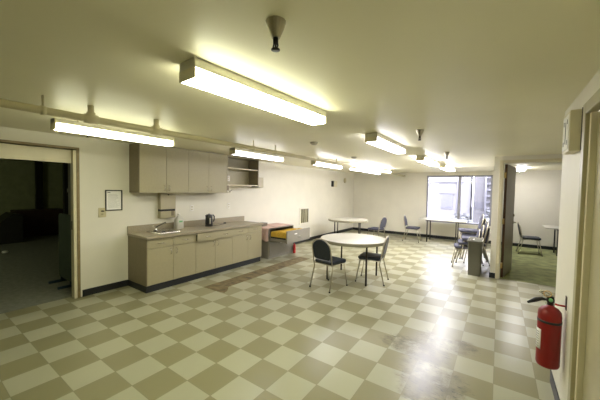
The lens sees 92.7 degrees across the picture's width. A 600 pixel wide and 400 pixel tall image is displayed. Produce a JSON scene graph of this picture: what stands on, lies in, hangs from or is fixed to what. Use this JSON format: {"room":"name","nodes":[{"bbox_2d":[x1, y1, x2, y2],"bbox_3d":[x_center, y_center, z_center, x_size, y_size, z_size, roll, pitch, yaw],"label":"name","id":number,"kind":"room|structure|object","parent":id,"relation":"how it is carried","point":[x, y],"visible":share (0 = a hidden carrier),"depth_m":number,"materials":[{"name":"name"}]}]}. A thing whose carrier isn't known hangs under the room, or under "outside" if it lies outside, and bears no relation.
{"room":"common room","nodes":[
{"label":"common room","id":0,"kind":"room"},
{"bbox_2d":[0,159,62,214],"bbox_3d":[-6.656,0.003,6.473,8.089,2.550,9.200,3,3,35],"label":"wall","id":1,"kind":"structure","parent":0,"point":[17,177],"depth_m":9.65,"materials":[{"name":"paint"}]},
{"bbox_2d":[0,126,353,296],"bbox_3d":[-2.955,0.247,4.616,0.120,2.336,18.179,3,3,35],"label":"wall","id":2,"kind":"structure","parent":0,"point":[103,164],"depth_m":4.92,"materials":[{"name":"beige paint"}]},
{"bbox_2d":[0,139,80,298],"bbox_3d":[-3.679,0.346,3.575,0.148,2.190,1.510,3,3,35],"label":"door frame","id":3,"kind":"structure","parent":2,"relation":"in","point":[9,150],"depth_m":4.08,"materials":[{"name":"beige paint"}]},
{"bbox_2d":[98,208,105,216],"bbox_3d":[-3.022,0.193,4.384,0.029,0.145,0.105,3,3,35],"label":"light switch","id":4,"kind":"object","parent":2,"relation":"attached to","point":[101,211],"visible":1,"depth_m":4.38,"materials":[{"name":"beige plastic"}]},
{"bbox_2d":[105,190,122,210],"bbox_3d":[-2.932,0.004,4.514,0.015,0.324,0.244,3,3,35],"label":"framed notice","id":5,"kind":"object","parent":2,"relation":"attached to","point":[113,198],"visible":1,"depth_m":4.51,"materials":[{"name":"paper"}]},
{"bbox_2d":[129,143,188,192],"bbox_3d":[-2.396,-0.519,4.941,0.360,0.785,0.874,3,3,35],"label":"upper cabinet","id":6,"kind":"object","parent":2,"relation":"attached to","point":[152,168],"visible":1,"depth_m":4.74,"materials":[{"name":"beige laminate"}]},
{"bbox_2d":[158,193,175,218],"bbox_3d":[-2.410,0.097,5.190,0.106,0.455,0.290,3,3,35],"label":"dispenser","id":7,"kind":"object","parent":2,"relation":"attached to","point":[166,202],"visible":0.93,"depth_m":5.14,"materials":[{"name":"beige metal"}]},
{"bbox_2d":[127,216,243,232],"bbox_3d":[-2.079,0.462,5.761,0.020,0.115,2.610,3,3,35],"label":"backsplash","id":8,"kind":"structure","parent":2,"relation":"attached to","point":[138,228],"depth_m":5.34,"materials":[{"name":"laminate"}]},
{"bbox_2d":[188,150,226,192],"bbox_3d":[-1.891,-0.537,5.665,0.360,0.785,0.891,3,3,35],"label":"upper cabinet","id":9,"kind":"object","parent":2,"relation":"attached to","point":[207,171],"visible":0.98,"depth_m":5.55,"materials":[{"name":"beige laminate"}]},
{"bbox_2d":[82,227,352,296],"bbox_3d":[-2.952,1.368,4.580,0.008,0.100,18.079,3,3,35],"label":"baseboard","id":10,"kind":"structure","parent":2,"relation":"attached to","point":[94,290],"depth_m":4.55,"materials":[{"name":"black rubber"}]},
{"bbox_2d":[227,155,258,185],"bbox_3d":[-1.376,-0.633,6.431,0.328,0.620,0.948,3,3,35],"label":"open shelf","id":11,"kind":"object","parent":2,"relation":"attached to","point":[242,171],"visible":0.73,"depth_m":6.67,"materials":[{"name":"beige laminate"}]},
{"bbox_2d":[251,177,263,187],"bbox_3d":[-1.047,-0.436,7.074,0.149,0.250,0.360,3,3,35],"label":"wall box","id":12,"kind":"object","parent":2,"relation":"attached to","point":[261,179],"visible":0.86,"depth_m":7.11,"materials":[{"name":"beige plastic"}]},
{"bbox_2d":[299,207,308,224],"bbox_3d":[0.137,0.492,8.947,0.019,0.520,0.550,3,3,35],"label":"air vent","id":13,"kind":"object","parent":2,"relation":"in","point":[303,212],"visible":1,"depth_m":8.93,"materials":[{"name":"beige metal"}]},
{"bbox_2d":[331,181,336,186],"bbox_3d":[1.201,-0.580,10.362,0.069,0.190,0.389,3,3,35],"label":"wall thermostat","id":14,"kind":"object","parent":2,"relation":"attached to","point":[333,183],"visible":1,"depth_m":10.34,"materials":[{"name":"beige plastic"}]},
{"bbox_2d":[0,230,556,399],"bbox_3d":[-2.526,1.482,4.346,17.400,0.104,18.379,3,3,35],"label":"floor","id":15,"kind":"structure","parent":0,"point":[435,330],"depth_m":3.29,"materials":[{"name":"tile"}]},
{"bbox_2d":[0,212,23,244],"bbox_3d":[-8.511,0.782,7.878,0.900,0.820,1.150,3,3,35],"label":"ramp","id":16,"kind":"object","parent":15,"relation":"on","point":[11,224],"visible":1,"depth_m":7.92,"materials":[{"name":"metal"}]},
{"bbox_2d":[10,208,62,236],"bbox_3d":[-8.566,0.723,9.439,0.820,0.820,1.250,3,3,35],"label":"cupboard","id":17,"kind":"object","parent":15,"relation":"on","point":[36,222],"visible":0.63,"depth_m":9.14,"materials":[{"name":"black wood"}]},
{"bbox_2d":[35,162,42,208],"bbox_3d":[-8.979,-0.165,9.858,0.240,2.549,0.280,3,3,35],"label":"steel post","id":18,"kind":"object","parent":15,"relation":"on","point":[38,165],"visible":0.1,"depth_m":9.80,"materials":[{"name":"black metal"}]},
{"bbox_2d":[48,213,71,289],"bbox_3d":[-3.867,0.814,4.742,0.620,1.160,0.360,3,3,35],"label":"screen panel","id":19,"kind":"object","parent":15,"relation":"on","point":[64,220],"visible":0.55,"depth_m":4.72,"materials":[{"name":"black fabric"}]},
{"bbox_2d":[62,163,67,213],"bbox_3d":[-6.494,-0.050,8.005,0.240,2.549,0.280,3,3,35],"label":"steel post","id":20,"kind":"object","parent":15,"relation":"on","point":[64,165],"visible":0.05,"depth_m":7.92,"materials":[{"name":"black metal"}]},
{"bbox_2d":[67,163,70,214],"bbox_3d":[-6.061,0.048,7.583,0.170,2.400,0.170,3,3,35],"label":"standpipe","id":21,"kind":"object","parent":15,"relation":"on","point":[69,184],"visible":0.31,"depth_m":7.52,"materials":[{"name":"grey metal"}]},
{"bbox_2d":[128,234,195,292],"bbox_3d":[-2.333,1.003,4.897,0.634,0.828,0.871,3,3,35],"label":"base cabinet","id":22,"kind":"object","parent":15,"relation":"on","point":[161,263],"visible":0.96,"depth_m":4.63,"materials":[{"name":"beige laminate"}]},
{"bbox_2d":[196,229,232,278],"bbox_3d":[-1.822,0.987,5.589,0.680,0.828,0.848,3,3,35],"label":"base cabinet","id":23,"kind":"object","parent":15,"relation":"on","point":[213,248],"visible":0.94,"depth_m":5.40,"materials":[{"name":"beige laminate"}]},
{"bbox_2d":[232,225,261,268],"bbox_3d":[-1.350,0.969,6.306,0.634,0.828,0.870,3,3,35],"label":"base cabinet","id":24,"kind":"object","parent":15,"relation":"on","point":[246,241],"visible":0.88,"depth_m":6.11,"materials":[{"name":"beige laminate"}]},
{"bbox_2d":[127,216,262,239],"bbox_3d":[-1.828,0.493,5.587,0.633,0.155,2.610,3,3,35],"label":"countertop","id":25,"kind":"structure","parent":24,"relation":"on","point":[194,226],"depth_m":5.29,"materials":[{"name":"laminate"}]},
{"bbox_2d":[147,229,179,233],"bbox_3d":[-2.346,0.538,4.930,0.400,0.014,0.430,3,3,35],"label":"sink","id":26,"kind":"object","parent":25,"relation":"in","point":[161,231],"visible":0.98,"depth_m":4.93,"materials":[{"name":"silver metal"}]},
{"bbox_2d":[174,213,183,228],"bbox_3d":[-2.240,0.389,5.316,0.122,0.287,0.168,3,3,35],"label":"detergent jug","id":27,"kind":"object","parent":25,"relation":"on","point":[178,221],"visible":1,"depth_m":5.26,"materials":[{"name":"beige plastic"}]},
{"bbox_2d":[205,214,214,226],"bbox_3d":[-1.807,0.398,5.755,0.199,0.254,0.159,0,2,-23],"label":"electric kettle","id":28,"kind":"object","parent":25,"relation":"on","point":[209,220],"visible":0.99,"depth_m":5.69,"materials":[{"name":"black plastic"}]},
{"bbox_2d":[205,257,308,292],"bbox_3d":[-0.609,1.418,5.719,0.480,0.002,2.754,3,3,35],"label":"floor patch","id":29,"kind":"object","parent":15,"relation":"on","point":[222,286],"visible":1,"depth_m":5.39,"materials":[{"name":"brown tile"}]},
{"bbox_2d":[260,225,309,258],"bbox_3d":[-0.472,1.011,7.068,1.125,0.720,0.970,3,3,35],"label":"filing cabinet","id":30,"kind":"object","parent":15,"relation":"on","point":[274,247],"visible":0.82,"depth_m":6.79,"materials":[{"name":"grey metal"}]},
{"bbox_2d":[262,226,275,241],"bbox_3d":[-0.783,0.803,6.832,0.390,0.324,0.364,3,3,35],"label":"cloth","id":31,"kind":"object","parent":30,"relation":"hanging from","point":[265,229],"visible":0.74,"depth_m":6.68,"materials":[{"name":"pink fabric"}]},
{"bbox_2d":[271,232,285,238],"bbox_3d":[-0.488,0.839,6.566,0.460,0.225,0.013,3,3,35],"label":"folder","id":32,"kind":"object","parent":30,"relation":"in","point":[273,234],"visible":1,"depth_m":6.56,"materials":[{"name":"yellow paper"}]},
{"bbox_2d":[267,223,291,226],"bbox_3d":[-0.592,0.633,7.331,0.500,0.010,0.600,3,3,35],"label":"sheet","id":33,"kind":"object","parent":30,"relation":"on","point":[271,224],"visible":0.8,"depth_m":7.32,"materials":[{"name":"fabric"}]},
{"bbox_2d":[309,238,347,292],"bbox_3d":[0.497,1.044,4.872,0.440,0.852,0.532,3,3,43],"label":"chair","id":34,"kind":"object","parent":15,"relation":"on","point":[321,249],"visible":1,"depth_m":4.72,"materials":[{"name":"black fabric"}]},
{"bbox_2d":[328,217,367,233],"bbox_3d":[1.491,0.965,8.959,1.220,0.745,1.220,2,2,15],"label":"round table","id":35,"kind":"object","parent":15,"relation":"on","point":[333,219],"visible":0.97,"depth_m":8.69,"materials":[{"name":"white laminate"}]},
{"bbox_2d":[321,233,384,285],"bbox_3d":[0.997,1.087,5.404,1.220,0.745,1.220,2,2,29],"label":"round table","id":36,"kind":"object","parent":15,"relation":"on","point":[366,241],"visible":0.87,"depth_m":5.16,"materials":[{"name":"laminate"}]},
{"bbox_2d":[355,235,388,285],"bbox_3d":[1.327,1.046,5.225,0.532,0.852,0.440,2,2,27],"label":"chair","id":37,"kind":"object","parent":15,"relation":"on","point":[376,257],"visible":0.99,"depth_m":5.11,"materials":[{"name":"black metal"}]},
{"bbox_2d":[367,217,386,238],"bbox_3d":[2.421,0.925,9.037,0.532,0.852,0.440,3,3,45],"label":"chair","id":38,"kind":"object","parent":15,"relation":"on","point":[383,221],"visible":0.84,"depth_m":8.90,"materials":[{"name":"blue fabric"}]},
{"bbox_2d":[402,215,420,242],"bbox_3d":[3.716,0.932,9.503,0.532,0.852,0.440,2,3,33],"label":"chair","id":39,"kind":"object","parent":15,"relation":"on","point":[416,228],"visible":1,"depth_m":9.46,"materials":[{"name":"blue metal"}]},
{"bbox_2d":[418,217,467,242],"bbox_3d":[4.673,1.007,9.399,1.380,0.745,0.740,3,3,35],"label":"folding table","id":40,"kind":"object","parent":15,"relation":"on","point":[458,221],"visible":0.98,"depth_m":9.36,"materials":[{"name":"laminate"}]},
{"bbox_2d":[451,229,480,266],"bbox_3d":[3.688,1.047,6.383,0.532,0.852,0.440,2,2,26],"label":"chair","id":41,"kind":"object","parent":15,"relation":"on","point":[456,245],"visible":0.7,"depth_m":6.30,"materials":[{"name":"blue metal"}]},
{"bbox_2d":[455,225,484,265],"bbox_3d":[3.748,0.955,6.339,0.532,0.852,0.440,2,2,26],"label":"chair","id":42,"kind":"object","parent":41,"relation":"on","point":[460,241],"visible":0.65,"depth_m":6.23,"materials":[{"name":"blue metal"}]},
{"bbox_2d":[459,221,488,261],"bbox_3d":[3.807,0.863,6.295,0.532,0.852,0.440,2,2,26],"label":"chair","id":43,"kind":"object","parent":42,"relation":"on","point":[464,237],"visible":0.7,"depth_m":6.17,"materials":[{"name":"beige metal"}]},
{"bbox_2d":[467,237,483,275],"bbox_3d":[3.567,1.142,5.832,0.262,0.700,0.535,3,3,35],"label":"waste bin","id":44,"kind":"object","parent":15,"relation":"on","point":[475,247],"visible":1,"depth_m":5.63,"materials":[{"name":"grey plastic"}]},
{"bbox_2d":[462,227,490,265],"bbox_3d":[4.131,1.043,6.720,0.532,0.852,0.440,2,2,25],"label":"chair","id":45,"kind":"object","parent":15,"relation":"on","point":[489,228],"visible":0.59,"depth_m":6.50,"materials":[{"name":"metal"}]},
{"bbox_2d":[516,222,541,255],"bbox_3d":[6.245,1.042,7.801,0.532,0.852,0.440,2,2,31],"label":"chair","id":46,"kind":"object","parent":15,"relation":"on","point":[523,237],"visible":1,"depth_m":7.73,"materials":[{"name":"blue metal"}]},
{"bbox_2d":[542,225,558,255],"bbox_3d":[7.439,1.130,7.460,1.700,0.745,0.740,3,3,35],"label":"folding table","id":47,"kind":"object","parent":15,"relation":"on","point":[555,228],"visible":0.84,"depth_m":7.72,"materials":[{"name":"plastic"}]},
{"bbox_2d":[0,0,599,173],"bbox_3d":[0.836,-0.802,1.946,9.311,0.100,18.379,3,3,35],"label":"ceiling","id":48,"kind":"structure","parent":0,"point":[483,80],"depth_m":1.66,"materials":[{"name":"paint"}]},
{"bbox_2d":[50,118,174,146],"bbox_3d":[-1.995,-0.765,3.197,0.128,0.173,1.201,3,3,35],"label":"strip light","id":49,"kind":"object","parent":48,"relation":"hanging from","point":[57,124],"visible":0.91,"depth_m":3.04,"materials":[{"name":"plastic"}]},
{"bbox_2d":[0,95,404,176],"bbox_3d":[-1.241,-0.765,3.334,0.080,0.155,18.059,3,3,35],"label":"ceiling pipe","id":50,"kind":"object","parent":48,"relation":"hanging from","point":[89,117],"visible":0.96,"depth_m":2.77,"materials":[{"name":"beige metal"}]},
{"bbox_2d":[179,57,325,125],"bbox_3d":[-0.224,-0.722,2.077,0.154,0.107,1.294,3,3,38],"label":"fluorescent fixture","id":51,"kind":"object","parent":48,"relation":"attached to","point":[196,72],"visible":1,"depth_m":1.82,"materials":[{"name":"plastic"}]},
{"bbox_2d":[229,147,283,161],"bbox_3d":[-0.699,-0.805,4.933,0.128,0.173,1.221,3,3,35],"label":"strip light","id":52,"kind":"object","parent":48,"relation":"hanging from","point":[232,151],"visible":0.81,"depth_m":4.77,"materials":[{"name":"plastic"}]},
{"bbox_2d":[232,151,282,160],"bbox_3d":[-0.700,-0.751,4.934,0.124,0.059,1.196,3,3,35],"label":"diffuser","id":53,"kind":"object","parent":52,"relation":"attached to","point":[254,154],"depth_m":4.85,"materials":[{"name":"white plastic"}]},
{"bbox_2d":[266,16,285,51],"bbox_3d":[-0.101,-0.683,1.194,0.086,0.117,0.086,3,3,35],"label":"sprinkler head","id":54,"kind":"object","parent":48,"relation":"attached to","point":[275,24],"visible":1,"depth_m":1.17},
{"bbox_2d":[311,157,341,168],"bbox_3d":[0.633,-0.840,6.527,0.128,0.173,1.221,3,3,35],"label":"strip light","id":55,"kind":"object","parent":48,"relation":"hanging from","point":[312,162],"visible":0.62,"depth_m":6.36,"materials":[{"name":"plastic"}]},
{"bbox_2d":[316,162,341,168],"bbox_3d":[0.631,-0.785,6.529,0.124,0.059,1.196,3,3,35],"label":"diffuser","id":56,"kind":"object","parent":55,"relation":"attached to","point":[317,163],"depth_m":6.46,"materials":[{"name":"white plastic"}]},
{"bbox_2d":[350,163,390,173],"bbox_3d":[2.057,-0.879,8.184,0.380,0.164,2.310,3,3,35],"label":"light","id":57,"kind":"object","parent":48,"relation":"hanging from","point":[363,166],"visible":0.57,"depth_m":8.03,"materials":[{"name":"white"}]},
{"bbox_2d":[365,132,405,153],"bbox_3d":[1.215,-0.766,3.963,0.154,0.107,1.264,3,3,35],"label":"fluorescent fixture","id":58,"kind":"object","parent":48,"relation":"attached to","point":[377,139],"visible":1,"depth_m":3.72,"materials":[{"name":"plastic"}]},
{"bbox_2d":[416,129,423,140],"bbox_3d":[1.352,-0.732,3.234,0.086,0.117,0.086,3,3,35],"label":"sprinkler head","id":59,"kind":"object","parent":48,"relation":"attached to","point":[419,131],"visible":1,"depth_m":3.21},
{"bbox_2d":[416,155,437,165],"bbox_3d":[2.664,-0.813,5.963,0.154,0.107,1.264,3,3,36],"label":"fluorescent fixture","id":60,"kind":"object","parent":48,"relation":"attached to","point":[424,159],"visible":1,"depth_m":5.66,"materials":[{"name":"plastic"}]},
{"bbox_2d":[419,158,437,165],"bbox_3d":[2.664,-0.788,5.964,0.146,0.053,1.248,3,3,36],"label":"diffuser","id":61,"kind":"object","parent":60,"relation":"attached to","point":[429,161],"depth_m":5.83,"materials":[{"name":"white plastic"}]},
{"bbox_2d":[439,163,454,170],"bbox_3d":[3.864,-0.848,7.503,0.154,0.107,1.264,3,3,37],"label":"fluorescent fixture","id":62,"kind":"object","parent":48,"relation":"attached to","point":[445,166],"visible":1,"depth_m":7.18,"materials":[{"name":"plastic"}]},
{"bbox_2d":[441,166,454,170],"bbox_3d":[3.864,-0.823,7.504,0.146,0.053,1.248,3,3,37],"label":"diffuser","id":63,"kind":"object","parent":62,"relation":"attached to","point":[449,168],"depth_m":7.46,"materials":[{"name":"white plastic"}]},
{"bbox_2d":[517,167,525,170],"bbox_3d":[5.993,-0.835,7.762,0.160,0.074,0.620,3,3,35],"label":"ceiling light","id":64,"kind":"object","parent":48,"relation":"attached to","point":[518,168],"visible":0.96,"depth_m":7.53,"materials":[{"name":"plastic"}]},
{"bbox_2d":[353,170,561,246],"bbox_3d":[6.007,0.235,9.418,9.291,2.336,0.150,3,3,35],"label":"wall","id":65,"kind":"structure","parent":0,"point":[391,197],"depth_m":10.26,"materials":[{"name":"beige paint"}]},
{"bbox_2d":[353,227,556,249],"bbox_3d":[5.903,1.352,9.421,8.983,0.100,0.008,3,3,35],"label":"baseboard","id":66,"kind":"structure","parent":65,"relation":"attached to","point":[354,228],"depth_m":10.11,"materials":[{"name":"black rubber"}]},
{"bbox_2d":[425,175,492,226],"bbox_3d":[5.381,0.000,9.800,2.010,1.675,0.130,3,3,35],"label":"window","id":67,"kind":"structure","parent":65,"relation":"in","point":[459,176],"depth_m":9.75,"materials":[{"name":"metal"}]},
{"bbox_2d":[490,154,562,278],"bbox_3d":[4.847,0.385,4.799,2.705,2.336,0.120,3,3,35],"label":"door frame","id":68,"kind":"structure","parent":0,"point":[547,156],"depth_m":5.47,"materials":[{"name":"beige paint"}]},
{"bbox_2d":[552,69,599,399],"bbox_3d":[-0.659,0.528,-1.791,0.150,2.336,10.289,3,3,35],"label":"wall","id":69,"kind":"structure","parent":0,"point":[570,163],"depth_m":2.10,"materials":[{"name":"beige paint"}]},
{"bbox_2d":[550,370,559,399],"bbox_3d":[2.825,1.585,1.602,2.081,0.100,0.797,3,3,35],"label":"baseboard","id":70,"kind":"structure","parent":69,"relation":"attached to","point":[552,382],"depth_m":2.34,"materials":[{"name":"black rubber"}]},
{"bbox_2d":[555,296,566,310],"bbox_3d":[1.910,0.749,2.100,0.064,0.100,0.040,3,3,35],"label":"bracket","id":71,"kind":"object","parent":69,"relation":"attached to","point":[565,305],"visible":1,"depth_m":2.09,"materials":[{"name":"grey metal"}]},
{"bbox_2d":[527,290,562,369],"bbox_3d":[1.845,0.956,2.162,0.144,0.570,0.198,0,3,-36],"label":"fire extinguisher","id":72,"kind":"object","parent":71,"relation":"hanging from","point":[549,317],"visible":1,"depth_m":2.10,"materials":[{"name":"red metal"}]},
{"bbox_2d":[562,107,582,154],"bbox_3d":[1.883,-0.468,1.986,0.067,0.280,0.241,3,3,35],"label":"signal box","id":73,"kind":"object","parent":69,"relation":"attached to","point":[572,125],"visible":0.88,"depth_m":1.90,"materials":[{"name":"beige paint"}]},
{"bbox_2d":[567,88,599,399],"bbox_3d":[1.482,0.518,1.369,0.090,2.200,1.060,3,3,35],"label":"door frame","id":74,"kind":"structure","parent":69,"relation":"in","point":[584,361],"depth_m":1.71,"materials":[{"name":"beige paint"}]},
{"bbox_3d":[-6.634,-1.196,6.429,8.089,0.350,9.000,3,3,35],"label":"ceiling","id":75,"kind":"structure","parent":0,"visible":0},
{"bbox_2d":[0,143,65,162],"bbox_3d":[-7.696,-1.218,7.169,2.700,0.199,8.800,3,3,35],"label":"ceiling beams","id":76,"kind":"structure","parent":75,"relation":"attached to","point":[5,143],"depth_m":8.55,"materials":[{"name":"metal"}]},
{"bbox_3d":[5.051,0.294,7.361,0.105,2.336,4.319,3,3,35],"label":"wall","id":77,"kind":"structure","parent":0,"visible":0},
{"bbox_2d":[489,270,494,277],"bbox_3d":[4.980,1.412,7.355,0.097,0.100,4.439,3,3,35],"label":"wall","id":78,"kind":"structure","parent":77,"relation":"attached to","point":[491,275],"depth_m":5.54,"materials":[{"name":"black rubber"}]},
{"bbox_2d":[495,158,561,278],"bbox_3d":[4.485,0.388,5.550,1.078,2.260,0.968,3,3,35],"label":"door","id":79,"kind":"structure","parent":77,"relation":"in","point":[510,171],"depth_m":5.52,"materials":[{"name":"beige paint"}]},
{"bbox_3d":[4.096,0.941,6.742,0.532,0.852,0.440,2,2,25],"label":"chair","id":80,"kind":"object","parent":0,"visible":0},
{"bbox_2d":[458,218,485,255],"bbox_3d":[4.061,0.840,6.764,0.532,0.852,0.440,2,2,25],"label":"chair","id":81,"kind":"object","parent":80,"relation":"on","point":[484,221],"visible":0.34,"depth_m":6.63,"materials":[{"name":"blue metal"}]},
{"bbox_2d":[457,214,483,242],"bbox_3d":[4.026,0.738,6.786,0.532,0.852,0.440,2,2,25],"label":"chair","id":82,"kind":"object","parent":81,"relation":"on","point":[462,230],"visible":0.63,"depth_m":6.66,"materials":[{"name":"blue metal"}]},
{"label":"outside","id":83,"kind":"structure","parent":0,"visible":0},
{"bbox_3d":[18.348,1.789,30.829,55.000,0.100,48.521,3,3,35],"label":"ground","id":84,"kind":"structure","parent":83,"visible":0},
{"bbox_2d":[428,177,472,219],"bbox_3d":[9.100,-1.228,25.239,10.200,6.000,8.150,3,3,35],"label":"house","id":85,"kind":"structure","parent":84,"relation":"on","point":[443,191],"depth_m":19.96,"materials":[{"name":"paint"}]},
{"bbox_2d":[440,190,454,193],"bbox_3d":[10.092,-0.563,19.703,1.000,0.220,0.120,3,3,35],"label":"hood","id":86,"kind":"object","parent":85,"relation":"attached to","point":[441,191],"depth_m":19.66,"materials":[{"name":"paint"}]},
{"bbox_2d":[451,212,472,222],"bbox_3d":[9.143,1.408,16.324,1.208,1.396,1.238,3,3,35],"label":"shrub","id":87,"kind":"object","parent":84,"relation":"on","point":[464,217],"visible":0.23,"depth_m":16.14,"materials":[{"name":"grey plant"}]},
{"bbox_2d":[472,177,490,222],"bbox_3d":[20.728,-1.725,24.218,9.800,7.500,8.500,3,3,35],"label":"block","id":88,"kind":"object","parent":84,"relation":"on","point":[479,182],"visible":0.1,"depth_m":23.72,"materials":[{"name":"paint"}]},
{"bbox_2d":[484,177,486,217],"bbox_3d":[11.767,-1.364,18.100,0.166,6.900,0.166,0,3,-33],"label":"utility pole","id":89,"kind":"object","parent":84,"relation":"on","point":[485,177],"visible":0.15,"depth_m":18.11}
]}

